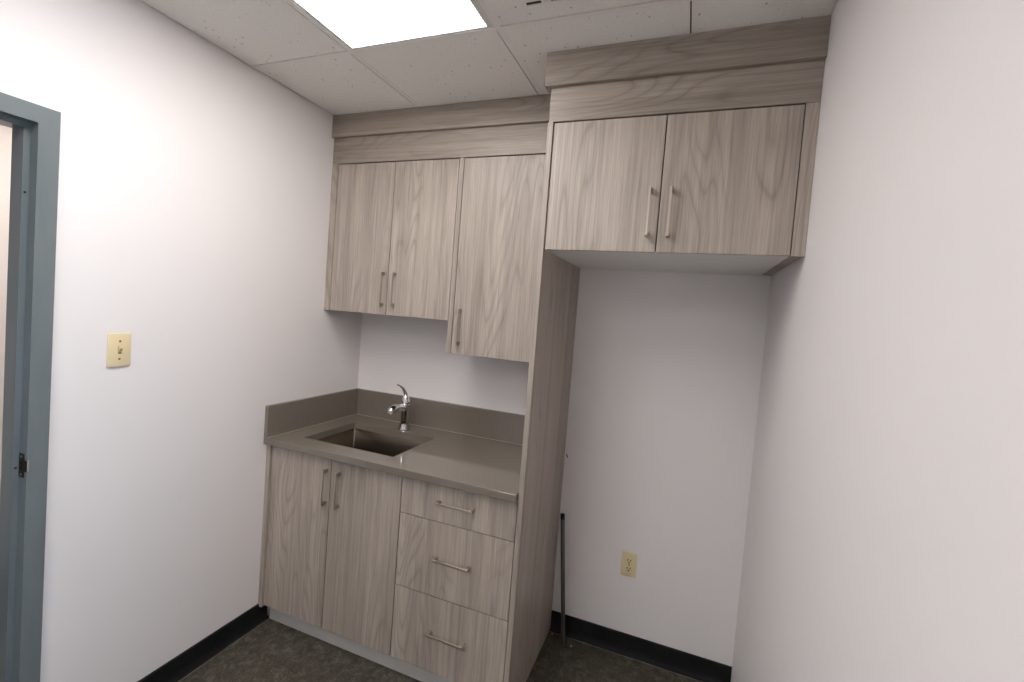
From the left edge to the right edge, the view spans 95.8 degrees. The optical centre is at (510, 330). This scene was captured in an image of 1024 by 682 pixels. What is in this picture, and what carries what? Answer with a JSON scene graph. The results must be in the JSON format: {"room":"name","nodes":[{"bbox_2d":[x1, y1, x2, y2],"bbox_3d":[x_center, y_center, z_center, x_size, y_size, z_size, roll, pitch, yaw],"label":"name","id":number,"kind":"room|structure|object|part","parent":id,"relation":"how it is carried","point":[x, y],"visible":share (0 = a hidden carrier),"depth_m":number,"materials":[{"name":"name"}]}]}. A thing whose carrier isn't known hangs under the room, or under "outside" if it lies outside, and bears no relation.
{"room":"office kitchenette","nodes":[
{"label":"office kitchenette","id":0,"kind":"room"},
{"bbox_2d":[0,125,11,487],"bbox_3d":[-2.560,-0.030,0.976,1.635,2.788,4.500,5,3,21],"label":"wall","id":1,"kind":"structure","parent":0,"point":[5,132],"depth_m":2.47,"materials":[{"name":"paint"}]},
{"bbox_2d":[0,0,361,681],"bbox_3d":[-1.728,0.045,0.710,0.115,2.788,4.400,5,3,21],"label":"wall","id":2,"kind":"structure","parent":0,"point":[194,184],"depth_m":1.71,"materials":[{"name":"white paint"}]},
{"bbox_2d":[0,92,60,681],"bbox_3d":[-1.658,0.382,0.971,0.137,2.068,1.009,5,3,21],"label":"door frame","id":3,"kind":"structure","parent":2,"relation":"in","point":[35,151],"depth_m":1.38,"materials":[{"name":"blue metal"}]},
{"bbox_3d":[-1.457,0.402,1.380,0.026,0.072,0.002,5,3,21],"label":"strike plate","id":4,"kind":"part","parent":3,"relation":"part of","materials":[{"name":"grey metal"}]},
{"bbox_2d":[106,333,131,366],"bbox_3d":[-1.327,0.067,1.575,0.016,0.114,0.070,5,3,21],"label":"light switch","id":5,"kind":"object","parent":2,"relation":"attached to","point":[118,344],"visible":1,"depth_m":1.57,"materials":[{"name":"beige plastic"}]},
{"bbox_2d":[137,604,268,681],"bbox_3d":[-1.336,1.359,1.859,0.022,0.096,0.856,5,3,21],"label":"baseboard","id":6,"kind":"structure","parent":2,"relation":"attached to","point":[180,666],"depth_m":1.98,"materials":[{"name":"black plastic"}]},
{"bbox_2d":[180,614,698,681],"bbox_3d":[-1.687,1.468,0.711,4.609,0.080,5.000,5,3,21],"label":"floor","id":7,"kind":"structure","parent":0,"point":[274,651],"depth_m":2.05,"materials":[{"name":"grey carpet"}]},
{"bbox_2d":[258,445,402,669],"bbox_3d":[-0.724,0.995,2.347,0.746,0.875,0.642,5,3,21],"label":"base cabinet","id":8,"kind":"object","parent":7,"relation":"on","point":[329,542],"visible":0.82,"depth_m":2.06,"materials":[{"name":"brown"}]},
{"bbox_3d":[-0.983,0.939,2.145,0.350,0.783,0.019,5,3,21],"label":"door","id":9,"kind":"part","parent":8,"relation":"part of","materials":[{"name":"laminate"}]},
{"bbox_3d":[-0.828,0.696,2.055,0.011,0.162,0.030,5,3,21],"label":"handle","id":10,"kind":"part","parent":8,"relation":"part of","materials":[{"name":"silver metal"}]},
{"bbox_3d":[-0.762,0.703,2.030,0.011,0.162,0.030,5,3,21],"label":"handle","id":11,"kind":"part","parent":8,"relation":"part of","materials":[{"name":"silver metal"}]},
{"bbox_3d":[-0.647,0.970,2.015,0.366,0.783,0.019,5,3,21],"label":"door","id":12,"kind":"part","parent":8,"relation":"part of","materials":[{"name":"laminate"}]},
{"bbox_2d":[264,388,524,502],"bbox_3d":[-0.444,0.491,2.233,1.261,0.181,0.643,5,3,21],"label":"countertop","id":13,"kind":"structure","parent":8,"relation":"on","point":[476,450],"depth_m":2.30,"materials":[{"name":"beige stone"}]},
{"bbox_2d":[317,428,424,456],"bbox_3d":[-0.694,0.654,2.293,0.550,0.186,0.404,5,3,21],"label":"sink","id":14,"kind":"object","parent":13,"relation":"in","point":[384,444],"visible":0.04,"depth_m":2.48,"materials":[{"name":"silver metal"}]},
{"bbox_2d":[387,384,410,430],"bbox_3d":[-0.580,0.406,2.431,0.057,0.250,0.166,5,3,21],"label":"faucet","id":15,"kind":"object","parent":13,"relation":"on","point":[404,407],"visible":1,"depth_m":2.46,"materials":[{"name":"silver metal"}]},
{"bbox_3d":[-0.578,0.408,2.438,0.038,0.046,0.069,5,3,21],"label":"spout","id":16,"kind":"part","parent":15,"relation":"part of","materials":[{"name":"silver metal"}]},
{"bbox_3d":[-0.574,0.319,2.457,0.024,0.076,0.079,6,3,38],"label":"lever","id":17,"kind":"part","parent":15,"relation":"part of","materials":[{"name":"silver metal"}]},
{"bbox_2d":[390,477,517,681],"bbox_3d":[-0.138,1.050,2.122,0.514,0.875,0.642,5,3,21],"label":"base cabinet","id":18,"kind":"object","parent":7,"relation":"on","point":[455,555],"visible":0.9,"depth_m":1.84,"materials":[{"name":"brown"}]},
{"bbox_3d":[-0.261,1.232,1.843,0.165,0.011,0.030,5,3,21],"label":"handle","id":19,"kind":"part","parent":18,"relation":"part of","materials":[{"name":"silver metal"}]},
{"bbox_3d":[-0.255,1.243,1.867,0.509,0.312,0.019,5,3,21],"label":"drawer","id":20,"kind":"part","parent":18,"relation":"part of","materials":[{"name":"laminate"}]},
{"bbox_3d":[-0.237,0.924,1.831,0.165,0.011,0.030,5,3,21],"label":"handle","id":21,"kind":"part","parent":18,"relation":"part of","materials":[{"name":"silver metal"}]},
{"bbox_3d":[-0.220,0.694,1.821,0.165,0.011,0.030,5,3,21],"label":"handle","id":22,"kind":"part","parent":18,"relation":"part of","materials":[{"name":"silver metal"}]},
{"bbox_3d":[-0.230,0.932,1.855,0.509,0.305,0.019,5,3,21],"label":"drawer","id":23,"kind":"part","parent":18,"relation":"part of","materials":[{"name":"laminate"}]},
{"bbox_3d":[-0.212,0.698,1.845,0.509,0.158,0.019,5,3,21],"label":"drawer","id":24,"kind":"part","parent":18,"relation":"part of","materials":[{"name":"laminate"}]},
{"bbox_2d":[504,122,579,681],"bbox_3d":[0.170,0.376,2.008,0.020,2.276,0.619,5,3,21],"label":"end panel","id":25,"kind":"object","parent":7,"relation":"on","point":[557,279],"visible":0.71,"depth_m":1.91,"materials":[{"name":"laminate"}]},
{"bbox_2d":[561,513,564,643],"bbox_3d":[0.257,1.206,2.259,0.017,0.600,0.110,3,3,-27],"label":"metal rod","id":26,"kind":"object","parent":7,"relation":"on","point":[562,514],"visible":1,"depth_m":2.25,"materials":[{"name":"grey metal"}]},
{"bbox_2d":[141,0,836,115],"bbox_3d":[-0.616,-1.005,0.229,2.099,0.016,4.473,5,3,21],"label":"ceiling","id":27,"kind":"structure","parent":0,"point":[478,67],"depth_m":1.68,"materials":[{"name":"tile"}]},
{"bbox_2d":[291,0,494,49],"bbox_3d":[-0.537,-1.051,1.083,0.590,0.050,1.199,5,3,21],"label":"ceiling light","id":28,"kind":"object","parent":27,"relation":"attached to","point":[359,24],"visible":0.88,"depth_m":1.54,"materials":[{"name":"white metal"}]},
{"bbox_2d":[518,0,597,12],"bbox_3d":[0.139,-0.973,1.155,0.387,0.005,0.470,5,3,21],"label":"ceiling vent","id":29,"kind":"object","parent":27,"relation":"in","point":[526,5],"visible":1,"depth_m":1.40,"materials":[{"name":"white metal"}]},
{"bbox_2d":[358,268,770,665],"bbox_3d":[0.118,0.118,2.422,2.509,2.788,0.120,5,3,21],"label":"wall","id":30,"kind":"structure","parent":0,"point":[667,366],"depth_m":2.16,"materials":[{"name":"white paint"}]},
{"bbox_2d":[324,159,459,319],"bbox_3d":[-0.559,-0.457,2.428,0.744,0.759,0.342,5,3,21],"label":"upper cabinet","id":31,"kind":"object","parent":30,"relation":"attached to","point":[391,234],"visible":0.95,"depth_m":2.28,"materials":[{"name":"brown"}]},
{"bbox_3d":[-0.751,-0.468,2.361,0.349,0.753,0.019,5,3,21],"label":"door","id":32,"kind":"part","parent":31,"relation":"part of","materials":[{"name":"laminate"}]},
{"bbox_3d":[-0.639,-0.205,2.294,0.011,0.168,0.030,5,3,21],"label":"handle","id":33,"kind":"part","parent":31,"relation":"part of","materials":[{"name":"silver metal"}]},
{"bbox_3d":[-0.577,-0.201,2.270,0.011,0.168,0.030,5,3,21],"label":"handle","id":34,"kind":"part","parent":31,"relation":"part of","materials":[{"name":"silver metal"}]},
{"bbox_3d":[-0.423,-0.438,2.235,0.350,0.753,0.019,5,3,21],"label":"door","id":35,"kind":"part","parent":31,"relation":"part of","materials":[{"name":"laminate"}]},
{"bbox_2d":[333,122,547,164],"bbox_3d":[-0.330,-0.887,2.194,1.261,0.150,0.019,5,3,21],"label":"fascia board","id":36,"kind":"object","parent":31,"relation":"attached to","point":[520,139],"visible":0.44,"depth_m":2.17,"materials":[{"name":"laminate"}]},
{"bbox_2d":[332,94,550,138],"bbox_3d":[-0.338,-0.999,2.175,1.240,0.112,0.018,5,3,21],"label":"board","id":37,"kind":"object","parent":36,"relation":"attached to","point":[527,109],"visible":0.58,"depth_m":2.15,"materials":[{"name":"laminate"}]},
{"bbox_2d":[178,618,701,681],"bbox_3d":[-0.340,1.474,2.086,2.516,0.003,0.712,4,2,-13],"label":"trim","id":38,"kind":"structure","parent":30,"relation":"attached to","point":[268,618],"depth_m":2.13,"materials":[{"name":"black rubber"}]},
{"bbox_2d":[446,154,545,361],"bbox_3d":[0.022,-0.326,2.205,0.515,0.912,0.342,5,3,21],"label":"upper cabinet","id":39,"kind":"object","parent":30,"relation":"attached to","point":[499,199],"visible":0.8,"depth_m":2.09,"materials":[{"name":"brown"}]},
{"bbox_3d":[-0.201,-0.348,2.307,0.022,0.912,0.312,5,3,21],"label":"panel","id":40,"kind":"part","parent":39,"relation":"part of","materials":[{"name":"laminate"}]},
{"bbox_3d":[-0.242,-0.016,2.143,0.011,0.168,0.030,5,3,21],"label":"handle","id":41,"kind":"part","parent":39,"relation":"part of","materials":[{"name":"silver metal"}]},
{"bbox_2d":[620,551,637,577],"bbox_3d":[0.562,1.109,2.193,0.070,0.114,0.008,5,3,21],"label":"electrical outlet","id":42,"kind":"object","parent":30,"relation":"attached to","point":[629,560],"visible":1,"depth_m":2.19,"materials":[{"name":"beige plastic"}]},
{"bbox_2d":[625,565,631,571],"bbox_3d":[0.560,1.129,2.192,0.034,0.028,0.002,5,3,21],"label":"socket","id":43,"kind":"object","parent":42,"relation":"attached to","point":[628,568],"depth_m":2.19,"materials":[{"name":"beige plastic"}]},
{"bbox_2d":[626,557,632,563],"bbox_3d":[0.563,1.090,2.190,0.034,0.028,0.002,5,3,21],"label":"socket","id":44,"kind":"object","parent":42,"relation":"attached to","point":[629,560],"depth_m":2.19,"materials":[{"name":"beige plastic"}]},
{"bbox_2d":[549,610,731,681],"bbox_3d":[0.587,1.495,2.181,0.824,0.096,0.022,5,3,21],"label":"baseboard","id":45,"kind":"structure","parent":30,"relation":"attached to","point":[696,667],"depth_m":2.17,"materials":[{"name":"black plastic"}]},
{"bbox_2d":[545,102,820,275],"bbox_3d":[0.630,-0.492,1.809,0.825,0.460,0.642,5,3,21],"label":"upper cabinet","id":46,"kind":"object","parent":30,"relation":"attached to","point":[728,191],"visible":1,"depth_m":1.53,"materials":[{"name":"brown"}]},
{"bbox_3d":[0.326,-0.506,1.624,0.387,0.454,0.019,5,3,21],"label":"door","id":47,"kind":"part","parent":46,"relation":"part of","materials":[{"name":"laminate"}]},
{"bbox_3d":[0.462,-0.397,1.546,0.011,0.163,0.030,5,3,21],"label":"handle","id":48,"kind":"part","parent":46,"relation":"part of","materials":[{"name":"silver metal"}]},
{"bbox_3d":[0.524,-0.390,1.522,0.011,0.163,0.030,5,3,21],"label":"handle","id":49,"kind":"part","parent":46,"relation":"part of","materials":[{"name":"silver metal"}]},
{"bbox_2d":[549,60,824,122],"bbox_3d":[0.652,-0.833,1.812,0.846,0.221,0.612,5,3,21],"label":"fascia board","id":50,"kind":"object","parent":46,"relation":"attached to","point":[800,83],"visible":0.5,"depth_m":1.51,"materials":[{"name":"laminate"}]},
{"bbox_2d":[545,15,830,95],"bbox_3d":[0.584,-0.902,1.647,0.866,0.118,0.297,5,3,21],"label":"board","id":51,"kind":"object","parent":50,"relation":"attached to","point":[807,39],"visible":0.88,"depth_m":1.49,"materials":[{"name":"laminate"}]},
{"bbox_3d":[0.692,-0.472,1.483,0.392,0.454,0.019,5,3,21],"label":"door","id":52,"kind":"part","parent":46,"relation":"part of","materials":[{"name":"laminate"}]},
{"bbox_2d":[690,1,691,33],"bbox_3d":[-0.595,-1.127,0.261,2.109,0.020,4.400,5,3,21],"label":"ceiling grid","id":53,"kind":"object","parent":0,"point":[690,1],"depth_m":1.58,"materials":[{"name":"grey metal"}]},
{"bbox_2d":[731,0,1023,681],"bbox_3d":[0.343,0.239,-0.085,0.120,2.788,4.400,5,3,21],"label":"wall","id":54,"kind":"structure","parent":0,"point":[884,535],"depth_m":0.72,"materials":[{"name":"white paint"}]},
{"bbox_2d":[251,0,698,106],"bbox_3d":[-0.617,-1.014,0.232,2.107,0.036,4.469,5,3,21],"label":"grid","id":55,"kind":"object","parent":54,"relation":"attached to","point":[695,3],"depth_m":1.58,"materials":[{"name":"white metal"}]}
]}

